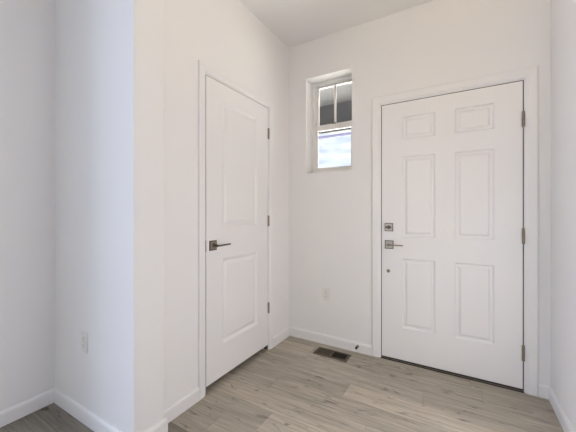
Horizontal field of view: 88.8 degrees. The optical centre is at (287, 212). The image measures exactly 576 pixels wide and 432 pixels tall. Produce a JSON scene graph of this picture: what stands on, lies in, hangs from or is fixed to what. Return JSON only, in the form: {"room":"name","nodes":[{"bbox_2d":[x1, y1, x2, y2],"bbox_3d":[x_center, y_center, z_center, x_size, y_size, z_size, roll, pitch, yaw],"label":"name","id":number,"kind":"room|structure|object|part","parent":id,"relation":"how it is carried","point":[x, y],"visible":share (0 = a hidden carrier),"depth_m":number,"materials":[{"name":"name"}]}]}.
{"room":"entryway","nodes":[
{"label":"entryway","id":0,"kind":"room"},
{"bbox_2d":[0,0,54,410],"bbox_3d":[-1.649,-0.200,1.667,0.140,2.770,0.501,0,0,30],"label":"wall","id":1,"kind":"structure","parent":0,"point":[27,27],"depth_m":1.73,"materials":[{"name":"white paint"}]},
{"bbox_2d":[55,0,163,431],"bbox_3d":[-1.236,-0.200,1.813,1.230,2.770,0.169,0,0,30],"label":"wall partition","id":2,"kind":"structure","parent":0,"point":[109,54],"depth_m":1.55,"materials":[{"name":"white paint"}]},
{"bbox_2d":[0,388,167,431],"bbox_3d":[-1.180,1.143,1.628,1.072,0.083,0.439,0,0,0],"label":"baseboard","id":3,"kind":"structure","parent":2,"relation":"attached to","point":[78,411],"depth_m":1.67,"materials":[{"name":"white paint"}]},
{"bbox_2d":[81,331,87,353],"bbox_3d":[-1.151,0.735,1.660,0.071,0.115,0.009,0,0,30],"label":"wall outlet","id":4,"kind":"object","parent":2,"relation":"attached to","point":[84,336],"visible":1,"depth_m":1.65,"materials":[{"name":"white plastic"}]},
{"bbox_2d":[164,0,288,408],"bbox_3d":[-0.402,-0.200,2.251,0.115,2.770,1.432,0,0,30],"label":"wall","id":5,"kind":"structure","parent":0,"point":[225,35],"depth_m":1.83,"materials":[{"name":"white paint"}]},
{"bbox_2d":[164,387,199,422],"bbox_3d":[-0.632,1.143,1.732,0.014,0.083,0.277,0,0,30],"label":"baseboard","id":6,"kind":"structure","parent":5,"relation":"attached to","point":[174,410],"depth_m":1.74,"materials":[{"name":"white paint"}]},
{"bbox_2d":[198,60,272,399],"bbox_3d":[-0.396,0.113,2.246,0.130,2.145,0.848,0,0,30],"label":"door frame","id":7,"kind":"structure","parent":5,"relation":"attached to","point":[204,69],"depth_m":1.89,"materials":[{"name":"white paint"}]},
{"bbox_2d":[206,75,269,386],"bbox_3d":[-0.343,0.124,2.221,0.091,2.034,0.724,0,0,30],"label":"door","id":8,"kind":"structure","parent":5,"relation":"in","point":[237,130],"depth_m":2.15,"materials":[{"name":"white paint"}]},
{"bbox_3d":[-0.498,0.223,1.965,0.013,0.067,0.067,0,0,30],"label":"lever handle","id":9,"kind":"part","parent":8,"relation":"part of","materials":[{"name":"silver metal"}]},
{"bbox_3d":[-0.447,0.223,1.997,0.043,0.019,0.129,0,0,30],"label":"lever","id":10,"kind":"part","parent":8,"relation":"part of","materials":[{"name":"silver metal"}]},
{"bbox_2d":[0,336,563,431],"bbox_3d":[-2.804,1.215,0.172,6.392,0.060,7.852,0,0,30],"label":"floor","id":11,"kind":"structure","parent":0,"point":[285,387],"depth_m":1.83,"materials":[{"name":"grey wood"}]},
{"bbox_2d":[313,347,350,361],"bbox_3d":[0.367,1.182,2.452,0.294,0.006,0.134,0,0,30],"label":"floor vent","id":12,"kind":"object","parent":11,"relation":"in","point":[333,354],"visible":1,"depth_m":2.44,"materials":[{"name":"metal"}]},
{"bbox_2d":[239,0,433,47],"bbox_3d":[-2.804,-1.660,0.172,6.392,0.150,7.852,0,0,30],"label":"ceiling","id":13,"kind":"structure","parent":0,"point":[294,22],"depth_m":2.36,"materials":[{"name":"white paint"}]},
{"bbox_2d":[289,0,550,385],"bbox_3d":[0.472,-0.200,2.683,3.292,2.770,0.200,0,0,30],"label":"wall","id":14,"kind":"structure","parent":0,"point":[436,42],"depth_m":2.46,"materials":[{"name":"white paint"}]},
{"bbox_2d":[273,326,371,355],"bbox_3d":[0.280,1.143,2.510,0.796,0.083,0.293,0,0,30],"label":"baseboard","id":15,"kind":"structure","parent":14,"relation":"attached to","point":[338,342],"depth_m":2.63,"materials":[{"name":"white paint"}]},
{"bbox_2d":[323,288,329,300],"bbox_3d":[0.342,0.739,2.639,0.071,0.115,0.009,0,0,30],"label":"wall outlet","id":16,"kind":"object","parent":14,"relation":"attached to","point":[326,291],"visible":1,"depth_m":2.63,"materials":[{"name":"white plastic"}]},
{"bbox_2d":[312,75,351,172],"bbox_3d":[0.441,-0.801,2.775,0.440,0.879,0.068,0,0,30],"label":"window","id":17,"kind":"structure","parent":14,"relation":"in","point":[316,127],"depth_m":2.83,"materials":[{"name":"white plastic"}]},
{"bbox_3d":[0.435,-0.613,2.765,0.380,0.429,0.025,0,0,30],"label":"sash","id":18,"kind":"part","parent":17,"relation":"part of","materials":[{"name":"white plastic"}]},
{"bbox_3d":[0.449,-1.005,2.788,0.380,0.420,0.026,0,0,30],"label":"sash","id":19,"kind":"part","parent":17,"relation":"part of","materials":[{"name":"white plastic"}]},
{"bbox_2d":[381,81,524,389],"bbox_3d":[1.155,0.154,2.159,0.921,2.038,0.098,0,0,30],"label":"door","id":20,"kind":"structure","parent":14,"relation":"in","point":[453,239],"depth_m":2.13,"materials":[{"name":"white paint"}]},
{"bbox_3d":[0.811,0.261,2.361,0.067,0.067,0.013,0,0,30],"label":"lever handle","id":21,"kind":"part","parent":20,"relation":"part of","materials":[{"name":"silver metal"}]},
{"bbox_2d":[372,66,537,396],"bbox_3d":[1.202,0.121,2.245,1.063,2.128,0.215,0,0,30],"label":"door frame","id":22,"kind":"structure","parent":14,"relation":"attached to","point":[529,75],"depth_m":1.93,"materials":[{"name":"white paint"}]},
{"bbox_2d":[551,0,575,431],"bbox_3d":[-0.157,-0.200,-1.386,0.150,2.770,7.452,0,0,30],"label":"wall","id":23,"kind":"structure","parent":0,"point":[563,12],"depth_m":1.64,"materials":[{"name":"white paint"}]},
{"bbox_2d":[538,383,574,431],"bbox_3d":[-0.249,1.143,-1.331,0.063,0.083,7.452,0,0,30],"label":"baseboard","id":24,"kind":"structure","parent":23,"relation":"attached to","point":[544,391],"depth_m":1.73,"materials":[{"name":"white paint"}]},
{"label":"outside","id":25,"kind":"structure","parent":0,"visible":0},
{"bbox_2d":[319,132,350,138],"bbox_3d":[1.589,-4.145,16.504,18.000,0.140,0.060,0,0,30],"label":"eave","id":26,"kind":"object","parent":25,"point":[347,133],"depth_m":15.89},
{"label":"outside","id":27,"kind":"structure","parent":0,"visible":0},
{"bbox_2d":[320,82,351,106],"bbox_3d":[0.483,-2.005,4.271,9.500,0.100,2.548,0,0,30],"label":"ceiling","id":28,"kind":"structure","parent":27,"point":[343,92],"depth_m":4.89,"materials":[{"name":"paint"}]},
{"bbox_2d":[319,100,351,133],"bbox_3d":[1.038,-1.705,5.214,9.500,0.500,0.040,0,0,30],"label":"beam","id":29,"kind":"structure","parent":28,"relation":"attached to","point":[343,109],"depth_m":5.28,"materials":[{"name":"stone"}]}
]}

